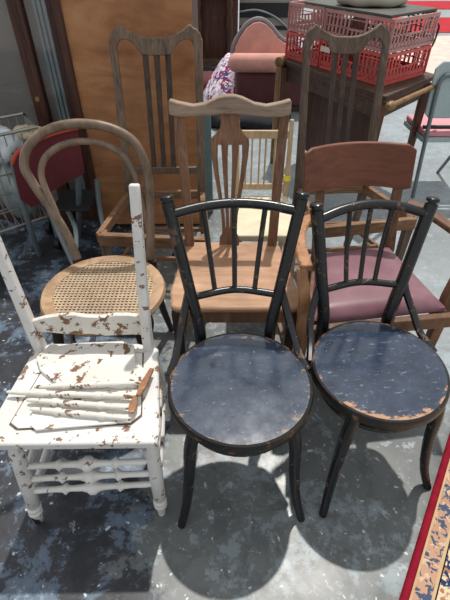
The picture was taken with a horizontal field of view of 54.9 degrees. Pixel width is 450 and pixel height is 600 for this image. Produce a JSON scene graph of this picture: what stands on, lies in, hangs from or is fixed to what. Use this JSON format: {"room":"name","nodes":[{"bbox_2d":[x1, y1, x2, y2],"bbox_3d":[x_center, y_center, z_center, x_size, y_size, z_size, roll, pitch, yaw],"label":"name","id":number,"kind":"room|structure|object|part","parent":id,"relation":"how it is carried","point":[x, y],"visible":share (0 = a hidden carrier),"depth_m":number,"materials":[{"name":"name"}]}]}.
{"room":"flea market","nodes":[
{"label":"flea market","id":0,"kind":"room"},
{"bbox_2d":[0,0,449,599],"bbox_3d":[0.000,-5.019,8.190,18.000,0.001,25.000,0,40,0],"label":"floor","id":1,"kind":"structure","parent":0,"point":[242,537],"depth_m":1.42,"materials":[{"name":"paint"}]},
{"bbox_2d":[0,112,62,248],"bbox_3d":[-1.173,-0.567,2.335,0.480,0.707,0.312,-28,47,-29],"label":"wire cart","id":2,"kind":"object","parent":1,"relation":"on","point":[49,228],"visible":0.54,"depth_m":2.29,"materials":[{"name":"grey metal"}]},
{"bbox_2d":[0,125,24,164],"bbox_3d":[-1.106,-0.773,2.153,0.243,0.190,0.195,0,40,0],"label":"plastic bag","id":3,"kind":"object","parent":2,"relation":"in","point":[5,151],"visible":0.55,"depth_m":2.10,"materials":[{"name":"white plastic"}]},
{"bbox_2d":[0,162,38,217],"bbox_3d":[-1.110,-0.588,2.314,0.208,0.327,0.183,0,40,0],"label":"plastic bundle","id":4,"kind":"object","parent":2,"relation":"in","point":[13,196],"visible":0.34,"depth_m":2.25,"materials":[{"name":"white plastic"}]},
{"bbox_2d":[0,112,48,232],"bbox_3d":[-1.176,-0.644,2.260,0.480,0.493,0.298,-25,46,-27],"label":"basket","id":5,"kind":"object","parent":2,"relation":"on","point":[27,121],"depth_m":2.27,"materials":[{"name":"grey metal"}]},
{"bbox_2d":[13,124,40,140],"bbox_3d":[-0.994,-0.826,2.168,0.187,0.098,0.112,0,40,0],"label":"cardboard","id":6,"kind":"object","parent":2,"relation":"on","point":[25,134],"visible":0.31,"depth_m":2.13,"materials":[{"name":"beige cardboard"}]},
{"bbox_3d":[-1.090,-0.543,2.612,0.018,0.165,0.018,-15,42,-17],"label":"leg","id":7,"kind":"part","parent":2,"relation":"part of","materials":[{"name":"grey metal"}]},
{"bbox_2d":[0,0,97,220],"bbox_3d":[-1.403,-1.404,2.365,1.195,1.950,0.472,0,40,0],"label":"tall cabinet","id":8,"kind":"object","parent":1,"relation":"on","point":[33,76],"visible":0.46,"depth_m":2.28,"materials":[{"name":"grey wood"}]},
{"bbox_3d":[-1.395,-0.574,2.815,1.070,0.100,0.030,0,40,0],"label":"rail","id":9,"kind":"part","parent":8,"relation":"part of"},
{"bbox_2d":[9,129,114,274],"bbox_3d":[-0.868,-0.542,2.274,0.431,0.767,0.428,-10,41,-12],"label":"folding chair","id":10,"kind":"object","parent":1,"relation":"on","point":[66,165],"visible":0.67,"depth_m":2.11,"materials":[{"name":"dark red cloth"},{"name":"grey metal"}]},
{"bbox_3d":[-1.047,-0.459,2.277,0.048,0.627,0.164,-25,46,-27],"label":"leg","id":11,"kind":"part","parent":10,"relation":"part of","materials":[{"name":"grey metal"}]},
{"bbox_3d":[-0.843,-0.727,2.021,0.338,0.157,0.059,-8,41,-10],"label":"trim","id":12,"kind":"part","parent":10,"relation":"part of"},
{"bbox_3d":[-0.842,-0.633,2.087,0.332,0.357,0.083,-8,41,-10],"label":"backrest","id":13,"kind":"part","parent":10,"relation":"part of","materials":[{"name":"red fabric"}]},
{"bbox_3d":[-0.903,-0.380,2.349,0.049,0.421,0.377,-22,45,-24],"label":"leg","id":14,"kind":"part","parent":10,"relation":"part of","materials":[{"name":"grey metal"}]},
{"bbox_3d":[-0.820,-0.549,2.385,0.200,0.015,0.240,0,40,0],"label":"seat","id":15,"kind":"part","parent":10,"relation":"part of","materials":[{"name":"black fabric"}]},
{"bbox_3d":[-0.805,-0.560,2.336,0.046,0.711,0.346,-27,47,-29],"label":"leg","id":16,"kind":"part","parent":10,"relation":"part of","materials":[{"name":"grey metal"}]},
{"bbox_3d":[-0.662,-0.404,2.369,0.043,0.433,0.285,-10,41,-12],"label":"leg","id":17,"kind":"part","parent":10,"relation":"part of","materials":[{"name":"grey metal"}]},
{"bbox_2d":[66,212,78,247],"bbox_3d":[-0.876,-0.391,2.507,0.070,0.189,0.327,-10,41,-12],"label":"tube","id":18,"kind":"object","parent":1,"relation":"on","point":[72,220],"visible":0.63,"depth_m":2.42,"materials":[{"name":"grey metal"}]},
{"bbox_2d":[0,183,170,523],"bbox_3d":[-0.414,0.185,1.225,0.492,0.984,0.471,0,40,0],"label":"chair","id":19,"kind":"object","parent":1,"relation":"on","point":[146,427],"visible":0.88,"depth_m":1.20,"materials":[{"name":"paint"}]},
{"bbox_3d":[-0.598,0.079,1.351,0.057,0.984,0.179,-22,45,-24],"label":"post","id":20,"kind":"part","parent":19,"relation":"part of","materials":[{"name":"white paint"}]},
{"bbox_3d":[-0.566,0.533,1.242,0.081,0.428,0.041,-8,41,-9],"label":"leg","id":21,"kind":"part","parent":19,"relation":"part of","materials":[{"name":"white paint"}]},
{"bbox_2d":[6,389,132,399],"bbox_3d":[-0.419,0.256,1.173,0.349,0.021,0.022,2,40,2],"label":"spindle","id":22,"kind":"object","parent":19,"relation":"on","point":[42,393],"visible":0.99,"depth_m":1.17,"materials":[{"name":"white paint"}]},
{"bbox_2d":[30,411,116,430],"bbox_3d":[-0.394,0.309,1.126,0.232,0.006,0.070,0,40,0],"label":"wood sliver","id":23,"kind":"object","parent":19,"relation":"on","point":[39,421],"visible":0.91,"depth_m":1.11,"materials":[{"name":"white paint"}]},
{"bbox_3d":[-0.389,0.245,1.209,0.333,0.003,0.262,0,40,0],"label":"seat panel","id":24,"kind":"part","parent":19,"relation":"part of","materials":[{"name":"white paint"}]},
{"bbox_2d":[26,398,128,409],"bbox_3d":[-0.390,0.276,1.149,0.281,0.021,0.022,3,40,4],"label":"spindle","id":25,"kind":"object","parent":19,"relation":"on","point":[56,402],"visible":1,"depth_m":1.14,"materials":[{"name":"white paint"}]},
{"bbox_2d":[29,407,130,420],"bbox_3d":[-0.377,0.296,1.125,0.272,0.021,0.022,4,40,5],"label":"spindle","id":26,"kind":"object","parent":19,"relation":"on","point":[57,411],"visible":1,"depth_m":1.12,"materials":[{"name":"white paint"}]},
{"bbox_3d":[-0.390,0.258,1.220,0.444,0.027,0.353,0,40,0],"label":"seat","id":27,"kind":"part","parent":19,"relation":"part of","materials":[{"name":"white paint"}]},
{"bbox_3d":[-0.400,0.071,1.282,0.330,0.084,0.016,0,40,0],"label":"rail","id":28,"kind":"part","parent":19,"relation":"part of","materials":[{"name":"white paint"}]},
{"bbox_2d":[33,380,140,389],"bbox_3d":[-0.373,0.235,1.198,0.307,0.021,0.022,-2,40,-2],"label":"spindle","id":29,"kind":"object","parent":19,"relation":"on","point":[114,383],"visible":0.95,"depth_m":1.19,"materials":[{"name":"white paint"}]},
{"bbox_2d":[36,341,147,389],"bbox_3d":[-0.387,0.188,1.265,0.342,0.012,0.181,0,40,0],"label":"board","id":30,"kind":"object","parent":19,"relation":"on","point":[113,360],"visible":0.85,"depth_m":1.26,"materials":[{"name":"white paint"}]},
{"bbox_2d":[128,395,137,413],"bbox_3d":[-0.241,0.274,1.138,0.022,0.010,0.056,0,40,0],"label":"block","id":31,"kind":"object","parent":19,"relation":"on","point":[133,403],"visible":1,"depth_m":1.13,"materials":[{"name":"brown wood"}]},
{"bbox_2d":[136,368,153,396],"bbox_3d":[-0.220,0.226,1.193,0.020,0.015,0.104,8,41,10],"label":"stick","id":32,"kind":"object","parent":19,"relation":"on","point":[143,385],"visible":1,"depth_m":1.18,"materials":[{"name":"brown wood"}]},
{"bbox_3d":[-0.228,0.103,1.355,0.040,0.942,0.135,0,40,0],"label":"post","id":33,"kind":"part","parent":19,"relation":"part of","materials":[{"name":"white paint"}]},
{"bbox_3d":[-0.199,0.522,1.257,0.048,0.426,0.042,0,40,0],"label":"leg","id":34,"kind":"part","parent":19,"relation":"part of","materials":[{"name":"white paint"}]},
{"bbox_2d":[19,118,173,344],"bbox_3d":[-0.473,-0.085,1.577,0.520,0.949,0.553,0,40,0],"label":"cane chair","id":35,"kind":"object","parent":1,"relation":"on","point":[79,267],"visible":0.77,"depth_m":1.54,"materials":[{"name":"brown wood"}]},
{"bbox_3d":[-0.595,0.251,1.572,0.114,0.441,0.037,-32,50,-33],"label":"leg","id":36,"kind":"part","parent":35,"relation":"part of","materials":[{"name":"wood"}]},
{"bbox_3d":[-0.591,-0.007,1.868,0.037,0.456,0.114,-13,42,-15],"label":"leg","id":37,"kind":"part","parent":35,"relation":"part of","materials":[{"name":"black wood"}]},
{"bbox_3d":[-0.269,0.251,1.572,0.114,0.441,0.037,32,50,33],"label":"leg","id":38,"kind":"part","parent":35,"relation":"part of","materials":[{"name":"wood"}]},
{"bbox_3d":[-0.273,-0.007,1.868,0.037,0.456,0.114,13,42,15],"label":"leg","id":39,"kind":"part","parent":35,"relation":"part of","materials":[{"name":"wood"}]},
{"bbox_2d":[51,0,199,227],"bbox_3d":[-0.477,-1.388,2.331,0.645,1.970,0.545,0,40,0],"label":"wooden panel","id":40,"kind":"object","parent":1,"relation":"on","point":[84,27],"visible":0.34,"depth_m":2.21,"materials":[{"name":"brown wood"}]},
{"bbox_3d":[-0.781,-1.229,2.141,0.038,1.970,0.050,0,40,0],"label":"corner post","id":41,"kind":"part","parent":40,"relation":"part of","materials":[{"name":"brown wood"}]},
{"bbox_2d":[96,24,210,299],"bbox_3d":[-0.313,-0.558,1.997,0.502,1.133,0.626,0,40,0],"label":"chair","id":42,"kind":"object","parent":1,"relation":"on","point":[156,46],"visible":0.62,"depth_m":1.98,"materials":[{"name":"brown wood"}]},
{"bbox_3d":[-0.540,-0.137,2.040,0.042,0.428,0.042,0,40,0],"label":"leg","id":43,"kind":"part","parent":42,"relation":"part of","materials":[{"name":"brown wood"}]},
{"bbox_3d":[-0.520,-0.407,2.060,0.026,0.045,0.425,6,40,7],"label":"rail","id":44,"kind":"part","parent":42,"relation":"part of","materials":[{"name":"brown wood"}]},
{"bbox_3d":[-0.488,-0.683,2.183,0.040,1.084,0.157,0,40,0],"label":"post","id":45,"kind":"part","parent":42,"relation":"part of","materials":[{"name":"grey wood"}]},
{"bbox_3d":[-0.314,-0.256,1.887,0.479,0.055,0.030,3,40,4],"label":"rail","id":46,"kind":"part","parent":42,"relation":"part of","materials":[{"name":"brown wood"}]},
{"bbox_3d":[-0.303,-1.136,1.891,0.402,0.113,0.045,0,40,0],"label":"crest rail","id":47,"kind":"part","parent":42,"relation":"part of","materials":[{"name":"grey wood"}]},
{"bbox_3d":[-0.303,-0.649,2.158,0.370,0.032,0.022,0,40,0],"label":"rail","id":48,"kind":"part","parent":42,"relation":"part of","materials":[{"name":"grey wood"}]},
{"bbox_3d":[-0.303,-0.542,2.221,0.370,0.040,0.026,0,40,0],"label":"rail","id":49,"kind":"part","parent":42,"relation":"part of","materials":[{"name":"brown wood"}]},
{"bbox_3d":[-0.118,-0.683,2.183,0.040,1.084,0.157,0,40,0],"label":"post","id":50,"kind":"part","parent":42,"relation":"part of","materials":[{"name":"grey wood"}]},
{"bbox_3d":[-0.097,-0.395,2.045,0.026,0.045,0.462,-3,40,-4],"label":"rail","id":51,"kind":"part","parent":42,"relation":"part of","materials":[{"name":"brown wood"}]},
{"bbox_2d":[204,116,212,211],"bbox_3d":[-0.113,-0.847,2.736,0.067,0.622,0.070,0,40,0],"label":"board","id":52,"kind":"object","parent":1,"relation":"on","point":[207,119],"visible":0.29,"depth_m":2.70,"materials":[{"name":"paint"}]},
{"bbox_2d":[203,71,213,90],"bbox_3d":[-0.226,-2.741,5.353,0.545,0.154,0.527,0,40,0],"label":"cushion","id":53,"kind":"object","parent":1,"relation":"on","point":[207,75],"visible":0.19,"depth_m":5.21,"materials":[{"name":"fabric"}]},
{"bbox_2d":[197,0,237,65],"bbox_3d":[-0.300,-3.845,5.781,1.000,1.300,0.600,0,40,0],"label":"cabinet","id":54,"kind":"object","parent":1,"relation":"on","point":[217,19],"visible":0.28,"depth_m":5.74,"materials":[{"name":"brown wood"}]},
{"bbox_3d":[0.095,-3.781,5.626,0.150,1.100,0.040,0,40,0],"label":"panel","id":55,"kind":"part","parent":54,"relation":"part of","materials":[{"name":"brown wood"}]},
{"bbox_2d":[204,53,234,100],"bbox_3d":[0.030,-2.517,4.872,0.562,0.428,0.680,0,40,0],"label":"patterned cloth","id":56,"kind":"object","parent":1,"relation":"on","point":[222,81],"visible":0.55,"depth_m":4.75,"materials":[{"name":"fabric"}]},
{"bbox_2d":[168,94,297,356],"bbox_3d":[0.034,-0.170,1.632,0.457,1.008,0.508,0,40,0],"label":"chair","id":57,"kind":"object","parent":1,"relation":"on","point":[231,307],"visible":0.83,"depth_m":1.57,"materials":[{"name":"brown wood"}]},
{"bbox_3d":[-0.165,0.197,1.640,0.040,0.430,0.040,0,40,0],"label":"leg","id":58,"kind":"part","parent":57,"relation":"part of","materials":[{"name":"black wood"}]},
{"bbox_3d":[-0.152,-0.274,1.793,0.045,0.959,0.128,-4,40,-5],"label":"post","id":59,"kind":"part","parent":57,"relation":"part of","materials":[{"name":"brown wood"}]},
{"bbox_3d":[0.017,-0.676,1.504,0.424,0.068,0.043,0,40,0],"label":"crest rail","id":60,"kind":"part","parent":57,"relation":"part of","materials":[{"name":"brown wood"}]},
{"bbox_3d":[0.034,-0.098,1.635,0.457,0.024,0.420,0,40,0],"label":"seat","id":61,"kind":"part","parent":57,"relation":"part of","materials":[{"name":"brown wood"}]},
{"bbox_3d":[0.200,-0.274,1.793,0.045,0.959,0.128,4,40,5],"label":"post","id":62,"kind":"part","parent":57,"relation":"part of","materials":[{"name":"brown wood"}]},
{"bbox_3d":[0.235,0.197,1.640,0.040,0.430,0.040,0,40,0],"label":"leg","id":63,"kind":"part","parent":57,"relation":"part of","materials":[{"name":"black wood"}]},
{"bbox_2d":[159,190,313,528],"bbox_3d":[0.040,0.201,1.281,0.427,0.896,0.546,-2,40,-2],"label":"bentwood chair","id":64,"kind":"object","parent":1,"relation":"on","point":[231,394],"visible":1,"depth_m":1.22,"materials":[{"name":"black paint"}]},
{"bbox_3d":[-0.118,0.098,1.416,0.044,0.877,0.159,-30,48,-31],"label":"post","id":65,"kind":"part","parent":64,"relation":"part of","materials":[{"name":"black paint"}]},
{"bbox_3d":[-0.109,0.519,1.258,0.042,0.438,0.123,31,49,31],"label":"leg","id":66,"kind":"part","parent":64,"relation":"part of","materials":[{"name":"black paint"}]},
{"bbox_3d":[0.027,-0.258,1.209,0.365,0.039,0.066,-2,40,-2],"label":"rail","id":67,"kind":"part","parent":64,"relation":"part of","materials":[{"name":"black paint"}]},
{"bbox_3d":[0.030,-0.022,1.323,0.267,0.026,0.049,-2,40,-2],"label":"rail","id":68,"kind":"part","parent":64,"relation":"part of","materials":[{"name":"black paint"}]},
{"bbox_3d":[0.043,0.241,1.227,0.394,0.022,0.394,-2,40,-2],"label":"seat","id":69,"kind":"part","parent":64,"relation":"part of","materials":[{"name":"wood"}]},
{"bbox_3d":[0.178,0.088,1.428,0.044,0.877,0.159,25,46,26],"label":"post","id":70,"kind":"part","parent":64,"relation":"part of","materials":[{"name":"black paint"}]},
{"bbox_3d":[0.211,0.508,1.271,0.123,0.438,0.042,29,48,30],"label":"leg","id":71,"kind":"part","parent":64,"relation":"part of","materials":[{"name":"black paint"}]},
{"bbox_2d":[211,115,290,129],"bbox_3d":[0.128,-1.835,4.249,1.071,0.185,0.555,0,40,0],"label":"clothes","id":72,"kind":"object","parent":1,"relation":"on","point":[247,122],"visible":0.22,"depth_m":4.11,"materials":[{"name":"fabric"}]},
{"bbox_2d":[228,16,300,106],"bbox_3d":[0.500,-2.425,4.457,0.939,0.825,0.654,0,40,0],"label":"upholstered chair","id":73,"kind":"object","parent":1,"relation":"on","point":[255,48],"visible":0.67,"depth_m":4.30,"materials":[{"name":"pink fabric"}]},
{"bbox_3d":[0.400,-2.577,4.351,0.620,0.375,0.175,0,40,0],"label":"backrest","id":74,"kind":"part","parent":73,"relation":"part of","materials":[{"name":"pink fabric"}]},
{"bbox_2d":[235,119,295,277],"bbox_3d":[0.185,-0.390,2.063,0.280,0.786,0.421,0,40,0],"label":"spindle chair","id":75,"kind":"object","parent":1,"relation":"on","point":[248,221],"visible":0.59,"depth_m":2.01,"materials":[{"name":"beige wood"}]},
{"bbox_3d":[0.058,-0.511,2.208,0.024,0.786,0.042,0,40,0],"label":"post","id":76,"kind":"part","parent":75,"relation":"part of","materials":[{"name":"brown wood"}]},
{"bbox_3d":[0.185,-0.390,2.036,0.280,0.030,0.380,0,40,0],"label":"seat","id":77,"kind":"part","parent":75,"relation":"part of","materials":[{"name":"beige wood"}]},
{"bbox_3d":[0.181,-0.565,2.155,0.247,0.030,0.016,0,40,0],"label":"rail","id":78,"kind":"part","parent":75,"relation":"part of","materials":[{"name":"brown wood"}]},
{"bbox_3d":[0.181,-0.766,2.002,0.247,0.036,0.016,0,40,0],"label":"rail","id":79,"kind":"part","parent":75,"relation":"part of","materials":[{"name":"brown wood"}]},
{"bbox_3d":[0.305,-0.511,2.208,0.024,0.786,0.042,0,40,0],"label":"post","id":80,"kind":"part","parent":75,"relation":"part of","materials":[{"name":"brown wood"}]},
{"bbox_3d":[0.308,-0.120,2.041,0.026,0.400,0.026,0,40,0],"label":"leg","id":81,"kind":"part","parent":75,"relation":"part of","materials":[{"name":"brown wood"}]},
{"bbox_2d":[239,0,298,39],"bbox_3d":[0.609,-4.046,6.020,0.822,1.300,0.075,0,40,0],"label":"mirror","id":82,"kind":"object","parent":1,"relation":"on","point":[275,11],"visible":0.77,"depth_m":6.03,"materials":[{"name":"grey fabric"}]},
{"bbox_2d":[270,55,435,198],"bbox_3d":[0.898,-1.276,3.132,0.750,0.769,1.328,-20,44,-22],"label":"wooden table","id":83,"kind":"object","parent":1,"relation":"on","point":[400,94],"visible":0.49,"depth_m":2.85,"materials":[{"name":"brown wood"}]},
{"bbox_3d":[0.385,-1.395,3.320,0.035,0.710,0.030,0,40,0],"label":"post","id":84,"kind":"part","parent":83,"relation":"part of","materials":[{"name":"brown wood"}]},
{"bbox_3d":[0.407,-1.712,3.106,0.068,0.068,0.103,28,47,29],"label":"rod","id":85,"kind":"part","parent":83,"relation":"part of","materials":[{"name":"brown wood"}]},
{"bbox_3d":[0.434,-1.418,3.354,0.055,0.700,0.055,0,40,0],"label":"leg","id":86,"kind":"part","parent":83,"relation":"part of","materials":[{"name":"brown wood"}]},
{"bbox_2d":[285,31,351,66],"bbox_3d":[0.703,-1.811,3.069,0.535,0.163,0.366,-28,48,-29],"label":"plastic crate","id":87,"kind":"object","parent":83,"relation":"on","point":[295,54],"visible":0.43,"depth_m":3.00,"materials":[{"name":"red plastic"}]},
{"bbox_2d":[287,0,366,33],"bbox_3d":[0.703,-1.940,2.961,0.535,0.163,0.366,-28,48,-30],"label":"plastic crate","id":88,"kind":"object","parent":87,"relation":"on","point":[318,17],"visible":0.45,"depth_m":2.90,"materials":[{"name":"plastic"}]},
{"bbox_3d":[0.760,-1.193,3.009,0.020,0.500,0.753,-18,43,-20],"label":"panel","id":89,"kind":"part","parent":83,"relation":"part of","materials":[{"name":"brown wood"}]},
{"bbox_3d":[0.891,-1.551,2.951,0.634,0.022,1.229,-18,43,-20],"label":"moulding","id":90,"kind":"part","parent":83,"relation":"part of","materials":[{"name":"brown wood"}]},
{"bbox_3d":[0.884,-0.847,2.674,0.055,0.700,0.055,0,40,0],"label":"leg","id":91,"kind":"part","parent":83,"relation":"part of","materials":[{"name":"brown wood"}]},
{"bbox_2d":[319,40,431,85],"bbox_3d":[0.940,-1.547,2.754,0.468,0.163,0.646,-20,44,-23],"label":"plastic crate","id":92,"kind":"object","parent":83,"relation":"on","point":[397,70],"visible":0.52,"depth_m":2.62,"materials":[{"name":"red plastic"}]},
{"bbox_3d":[0.642,-1.605,2.773,0.003,0.030,0.090,-20,44,-23],"label":"printed plate","id":93,"kind":"part","parent":92,"relation":"part of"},
{"bbox_2d":[323,8,440,53],"bbox_3d":[0.940,-1.675,2.646,0.468,0.163,0.646,-20,44,-23],"label":"plastic crate","id":94,"kind":"object","parent":92,"relation":"on","point":[401,41],"visible":0.73,"depth_m":2.53,"materials":[{"name":"plastic"}]},
{"bbox_2d":[304,0,437,17],"bbox_3d":[0.879,-1.815,2.672,0.463,0.014,0.831,-20,44,-23],"label":"flat panel","id":95,"kind":"object","parent":94,"relation":"on","point":[406,9],"visible":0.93,"depth_m":2.52,"materials":[{"name":"grey"}]},
{"bbox_2d":[337,0,407,7],"bbox_3d":[0.890,-1.817,2.607,0.429,0.077,0.312,0,40,0],"label":"folded cloth","id":96,"kind":"object","parent":95,"relation":"on","point":[356,3],"visible":1,"depth_m":2.52,"materials":[{"name":"grey fabric"}]},
{"bbox_2d":[432,23,439,46],"bbox_3d":[1.285,-1.615,2.638,0.036,0.128,0.011,-28,48,-29],"label":"hook","id":97,"kind":"object","parent":94,"relation":"hanging from","point":[438,23],"visible":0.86,"depth_m":2.64,"materials":[{"name":"metal"}]},
{"bbox_3d":[1.153,-1.227,2.564,0.048,0.048,0.771,32,49,32],"label":"pull rod","id":98,"kind":"part","parent":83,"relation":"part of","materials":[{"name":"brown wood"}]},
{"bbox_3d":[1.308,-1.134,3.016,0.055,0.700,0.055,0,40,0],"label":"leg","id":99,"kind":"part","parent":83,"relation":"part of","materials":[{"name":"brown wood"}]},
{"bbox_2d":[292,23,417,260],"bbox_3d":[0.608,-0.624,2.079,0.482,1.128,0.565,-7,40,-8],"label":"chair","id":100,"kind":"object","parent":1,"relation":"on","point":[345,45],"visible":0.61,"depth_m":2.02,"materials":[{"name":"brown wood"}]},
{"bbox_3d":[0.375,-0.706,2.215,0.040,1.079,0.156,-3,40,-4],"label":"post","id":101,"kind":"part","parent":100,"relation":"part of","materials":[{"name":"brown wood"}]},
{"bbox_3d":[0.405,-0.440,2.098,0.026,0.045,0.403,-5,40,-5],"label":"rail","id":102,"kind":"part","parent":100,"relation":"part of","materials":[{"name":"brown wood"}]},
{"bbox_3d":[0.557,-0.578,2.263,0.356,0.040,0.026,-3,40,-4],"label":"rail","id":103,"kind":"part","parent":100,"relation":"part of","materials":[{"name":"brown wood"}]},
{"bbox_3d":[0.547,-1.167,1.936,0.388,0.113,0.045,-3,40,-4],"label":"crest rail","id":104,"kind":"part","parent":100,"relation":"part of","materials":[{"name":"brown wood"}]},
{"bbox_3d":[0.730,-0.725,2.238,0.040,1.079,0.156,-3,40,-4],"label":"post","id":105,"kind":"part","parent":100,"relation":"part of","materials":[{"name":"brown wood"}]},
{"bbox_3d":[0.655,-0.333,1.979,0.457,0.055,0.030,-7,40,-8],"label":"rail","id":106,"kind":"part","parent":100,"relation":"part of","materials":[{"name":"brown wood"}]},
{"bbox_3d":[0.807,-0.475,2.140,0.026,0.045,0.379,-15,42,-17],"label":"rail","id":107,"kind":"part","parent":100,"relation":"part of","materials":[{"name":"brown wood"}]},
{"bbox_3d":[0.864,-0.225,2.144,0.042,0.428,0.042,-3,40,-4],"label":"leg","id":108,"kind":"part","parent":100,"relation":"part of","materials":[{"name":"brown wood"}]},
{"bbox_2d":[293,141,449,354],"bbox_3d":[0.517,-0.091,1.659,0.633,0.853,0.544,-5,40,-6],"label":"armchair","id":109,"kind":"object","parent":1,"relation":"on","point":[357,163],"visible":0.69,"depth_m":1.56,"materials":[{"name":"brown wood"}]},
{"bbox_3d":[0.256,0.153,1.540,0.056,0.626,0.092,0,40,0],"label":"leg","id":110,"kind":"part","parent":109,"relation":"part of","materials":[{"name":"brown wood"}]},
{"bbox_3d":[0.281,-0.225,1.501,0.084,0.029,0.396,10,41,11],"label":"arm","id":111,"kind":"part","parent":109,"relation":"part of","materials":[{"name":"brown wood"}]},
{"bbox_3d":[0.326,-0.022,1.613,0.028,0.050,0.399,8,41,9],"label":"seat rail","id":112,"kind":"part","parent":109,"relation":"part of","materials":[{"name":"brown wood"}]},
{"bbox_3d":[0.366,-0.181,1.804,0.045,0.805,0.142,0,40,0],"label":"post","id":113,"kind":"part","parent":109,"relation":"part of","materials":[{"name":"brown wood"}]},
{"bbox_3d":[0.537,0.088,1.474,0.531,0.050,0.028,-5,40,-6],"label":"rail","id":114,"kind":"part","parent":109,"relation":"part of","materials":[{"name":"brown wood"}]},
{"bbox_2d":[313,247,445,324],"bbox_3d":[0.494,-0.079,1.604,0.481,0.049,0.384,-5,40,-6],"label":"seat cushion","id":115,"kind":"object","parent":109,"relation":"on","point":[362,302],"depth_m":1.50,"materials":[{"name":"pink leather"}]},
{"bbox_3d":[0.674,-0.216,1.846,0.045,0.805,0.142,0,40,0],"label":"post","id":116,"kind":"part","parent":109,"relation":"part of","materials":[{"name":"brown wood"}]},
{"bbox_3d":[0.784,-0.243,1.507,0.087,0.039,0.437,-12,41,-14],"label":"arm","id":117,"kind":"part","parent":109,"relation":"part of","materials":[{"name":"brown wood"}]},
{"bbox_3d":[0.804,0.078,1.628,0.055,0.628,0.117,23,45,25],"label":"leg","id":118,"kind":"part","parent":109,"relation":"part of","materials":[{"name":"brown wood"}]},
{"bbox_2d":[306,196,449,517],"bbox_3d":[0.457,0.188,1.333,0.432,0.849,0.551,-4,40,-5],"label":"bentwood chair","id":119,"kind":"object","parent":1,"relation":"on","point":[378,377],"visible":0.98,"depth_m":1.27,"materials":[{"name":"black paint"}]},
{"bbox_3d":[0.289,0.084,1.469,0.052,0.831,0.141,-26,47,-28],"label":"post","id":120,"kind":"part","parent":119,"relation":"part of","materials":[{"name":"black paint"}]},
{"bbox_3d":[0.332,0.495,1.287,0.043,0.438,0.123,22,45,24],"label":"leg","id":121,"kind":"part","parent":119,"relation":"part of","materials":[{"name":"black paint"}]},
{"bbox_3d":[0.431,-0.049,1.377,0.260,0.026,0.046,-4,40,-5],"label":"rail","id":122,"kind":"part","parent":119,"relation":"part of","materials":[{"name":"black paint"}]},
{"bbox_3d":[0.432,-0.263,1.272,0.345,0.052,0.062,-4,40,-5],"label":"rail","id":123,"kind":"part","parent":119,"relation":"part of","materials":[{"name":"black paint"}]},
{"bbox_3d":[0.452,0.201,1.276,0.378,0.022,0.378,-4,40,-5],"label":"seat","id":124,"kind":"part","parent":119,"relation":"part of","materials":[{"name":"blue wood"}]},
{"bbox_3d":[0.575,0.064,1.493,0.047,0.831,0.154,25,46,27],"label":"post","id":125,"kind":"part","parent":119,"relation":"part of","materials":[{"name":"black paint"}]},
{"bbox_3d":[0.643,0.445,1.346,0.123,0.438,0.043,20,44,23],"label":"leg","id":126,"kind":"part","parent":119,"relation":"part of","materials":[{"name":"black paint"}]},
{"bbox_2d":[370,17,449,32],"bbox_3d":[6.000,-5.795,9.105,5.600,0.011,2.000,0,40,0],"label":"striped rug","id":127,"kind":"object","parent":1,"relation":"on","point":[444,22],"visible":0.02,"depth_m":9.06,"materials":[{"name":"red fabric"}]},
{"bbox_2d":[390,36,449,73],"bbox_3d":[5.200,-3.963,6.922,5.600,0.011,2.900,0,40,0],"label":"rug","id":128,"kind":"object","parent":1,"relation":"on","point":[440,51],"visible":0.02,"depth_m":6.75,"materials":[{"name":"beige fabric"}]},
{"bbox_2d":[399,433,449,599],"bbox_3d":[1.210,0.765,1.279,1.100,0.024,1.490,23,45,25],"label":"oriental rug","id":129,"kind":"object","parent":1,"relation":"on","point":[427,577],"visible":1,"depth_m":1.29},
{"bbox_2d":[404,61,449,197],"bbox_3d":[1.482,-1.188,2.969,0.424,0.856,0.443,0,40,0],"label":"folding chair","id":130,"kind":"object","parent":1,"relation":"on","point":[435,125],"visible":0.92,"depth_m":2.79,"materials":[{"name":"grey metal"}]},
{"bbox_3d":[1.495,-1.181,3.023,0.380,0.033,0.360,0,40,0],"label":"seat frame","id":131,"kind":"part","parent":130,"relation":"part of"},
{"bbox_3d":[1.495,-1.210,2.998,0.369,0.040,0.350,0,40,0],"label":"seat","id":132,"kind":"part","parent":130,"relation":"part of","materials":[{"name":"pink plastic"}]},
{"bbox_3d":[1.480,-1.297,2.682,0.420,0.320,0.049,0,40,0],"label":"backrest","id":133,"kind":"part","parent":130,"relation":"part of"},
{"bbox_3d":[1.670,-1.068,3.183,0.024,0.398,0.270,0,40,0],"label":"leg","id":134,"kind":"part","parent":130,"relation":"part of","materials":[{"name":"grey metal"}]},
{"bbox_2d":[406,1,449,8],"bbox_3d":[6.100,-7.981,11.710,5.400,0.011,1.800,0,40,0],"label":"striped rug","id":135,"kind":"object","parent":1,"relation":"on","point":[435,4],"visible":0.17,"depth_m":11.91,"materials":[{"name":"red fabric"}]}
]}

